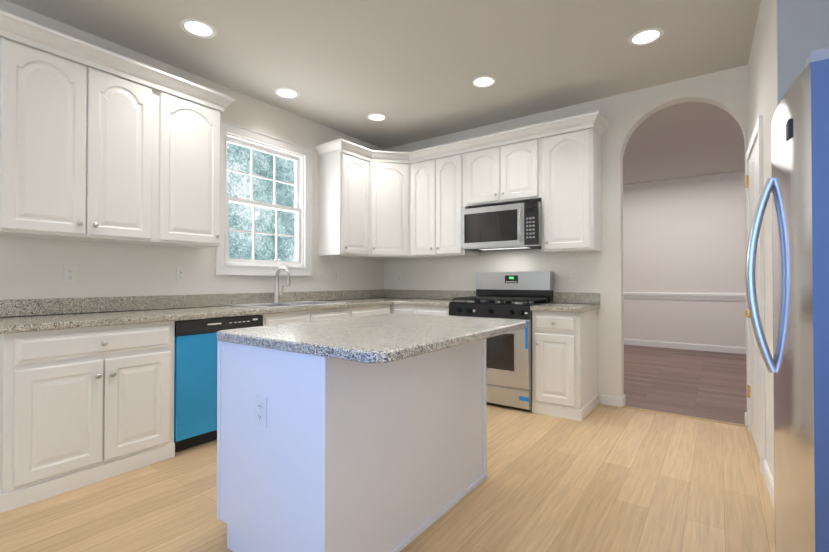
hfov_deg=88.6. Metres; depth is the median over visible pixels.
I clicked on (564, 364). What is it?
base cabinet
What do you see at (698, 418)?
trim
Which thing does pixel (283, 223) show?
window glass
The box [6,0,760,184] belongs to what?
ceiling
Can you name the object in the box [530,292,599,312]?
countertop
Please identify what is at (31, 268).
wall
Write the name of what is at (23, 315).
countertop
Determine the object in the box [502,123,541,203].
upper cabinet
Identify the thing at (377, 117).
recessed light
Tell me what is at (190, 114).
upper cabinet
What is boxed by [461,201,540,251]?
microwave
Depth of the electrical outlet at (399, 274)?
5.28 m
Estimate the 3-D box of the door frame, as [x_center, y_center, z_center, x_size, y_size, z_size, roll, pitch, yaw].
[2.304,0.109,2.881,0.042,2.110,0.900,0,-1,36]
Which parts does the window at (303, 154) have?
window sashes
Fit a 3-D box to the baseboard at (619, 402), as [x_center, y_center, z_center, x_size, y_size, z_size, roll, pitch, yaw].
[2.071,1.121,2.764,1.900,0.085,1.714,0,-1,36]
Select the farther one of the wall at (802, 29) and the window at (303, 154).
the window at (303, 154)
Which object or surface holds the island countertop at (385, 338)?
on the kitchen island
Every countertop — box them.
[0,289,391,333]
[217,313,526,362]
[392,290,475,306]
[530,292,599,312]
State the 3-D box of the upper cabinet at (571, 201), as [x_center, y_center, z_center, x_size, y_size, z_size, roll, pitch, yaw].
[1.447,-0.806,3.926,0.456,1.162,0.338,0,-1,36]
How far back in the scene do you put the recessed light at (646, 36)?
2.93 m
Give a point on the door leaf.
(753, 390)
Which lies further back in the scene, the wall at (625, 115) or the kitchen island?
the wall at (625, 115)
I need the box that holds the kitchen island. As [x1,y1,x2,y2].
[217,339,486,551]
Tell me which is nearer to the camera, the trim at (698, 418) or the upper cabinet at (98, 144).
the upper cabinet at (98, 144)
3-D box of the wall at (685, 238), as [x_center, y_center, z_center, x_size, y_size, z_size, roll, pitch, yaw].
[4.390,-0.202,7.139,5.000,2.820,0.120,0,-1,36]
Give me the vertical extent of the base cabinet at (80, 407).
0.876 m
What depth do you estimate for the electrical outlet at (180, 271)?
3.37 m
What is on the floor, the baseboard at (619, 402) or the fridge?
the fridge
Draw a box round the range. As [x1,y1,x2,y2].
[449,272,552,410]
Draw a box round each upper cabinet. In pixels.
[0,14,159,245]
[160,70,223,247]
[318,139,369,258]
[370,150,409,258]
[410,147,433,258]
[434,140,478,257]
[466,132,505,207]
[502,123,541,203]
[538,112,601,252]
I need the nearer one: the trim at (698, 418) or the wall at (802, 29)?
the wall at (802, 29)
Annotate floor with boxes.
[0,345,774,551]
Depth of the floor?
2.28 m
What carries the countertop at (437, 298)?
on the base cabinet at (424, 310)
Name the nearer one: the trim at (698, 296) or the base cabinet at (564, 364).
the base cabinet at (564, 364)
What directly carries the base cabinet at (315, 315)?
on the floor
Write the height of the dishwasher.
0.872 m
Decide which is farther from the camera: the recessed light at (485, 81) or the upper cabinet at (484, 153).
the upper cabinet at (484, 153)
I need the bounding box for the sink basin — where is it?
[230,301,345,307]
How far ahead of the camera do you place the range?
3.81 m
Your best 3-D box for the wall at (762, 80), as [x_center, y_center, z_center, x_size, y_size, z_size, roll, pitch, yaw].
[2.242,-0.248,2.667,0.163,2.820,1.702,0,-1,36]
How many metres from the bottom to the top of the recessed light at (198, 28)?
0.005 m
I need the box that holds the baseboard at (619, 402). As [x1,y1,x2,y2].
[602,394,773,506]
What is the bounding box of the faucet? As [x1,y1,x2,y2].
[273,267,297,302]
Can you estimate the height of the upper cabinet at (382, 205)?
1.162 m
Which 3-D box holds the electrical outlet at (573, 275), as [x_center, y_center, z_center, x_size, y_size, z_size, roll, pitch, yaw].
[1.524,0.002,4.065,0.072,0.116,0.008,0,-1,36]
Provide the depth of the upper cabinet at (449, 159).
4.49 m
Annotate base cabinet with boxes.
[0,321,174,512]
[304,305,389,321]
[390,305,449,315]
[532,309,598,420]
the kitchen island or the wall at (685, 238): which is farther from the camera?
the wall at (685, 238)
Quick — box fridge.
[745,48,828,551]
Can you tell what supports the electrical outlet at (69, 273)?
attached to the wall at (31, 268)
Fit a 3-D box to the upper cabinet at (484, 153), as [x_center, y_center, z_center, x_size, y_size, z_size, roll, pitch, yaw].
[0.770,-1.051,4.412,0.403,0.662,0.338,0,-1,36]
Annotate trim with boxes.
[621,406,747,426]
[623,170,745,353]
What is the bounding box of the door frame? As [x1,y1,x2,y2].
[746,116,765,472]
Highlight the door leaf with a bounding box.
[745,137,759,457]
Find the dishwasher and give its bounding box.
[174,315,262,451]
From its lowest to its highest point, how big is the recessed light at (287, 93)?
0.005 m
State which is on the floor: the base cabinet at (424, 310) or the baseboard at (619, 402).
the base cabinet at (424, 310)
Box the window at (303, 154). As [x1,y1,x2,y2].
[215,120,311,275]
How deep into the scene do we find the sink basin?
3.87 m
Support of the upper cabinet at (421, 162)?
attached to the wall at (625, 115)
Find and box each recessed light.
[179,18,216,37]
[274,88,299,98]
[366,113,387,121]
[470,75,496,87]
[628,27,663,45]
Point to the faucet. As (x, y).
(277, 295)
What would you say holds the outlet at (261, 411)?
attached to the kitchen island
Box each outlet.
[63,265,76,282]
[176,267,185,281]
[255,395,266,427]
[334,270,338,280]
[397,272,401,281]
[570,270,577,281]
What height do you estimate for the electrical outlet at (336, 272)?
0.116 m
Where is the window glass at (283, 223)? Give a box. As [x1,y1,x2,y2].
[227,142,294,260]
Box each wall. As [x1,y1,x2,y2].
[0,0,383,299]
[384,65,747,414]
[623,177,745,347]
[748,0,776,480]
[777,0,828,106]
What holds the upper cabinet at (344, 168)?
attached to the wall at (31, 268)

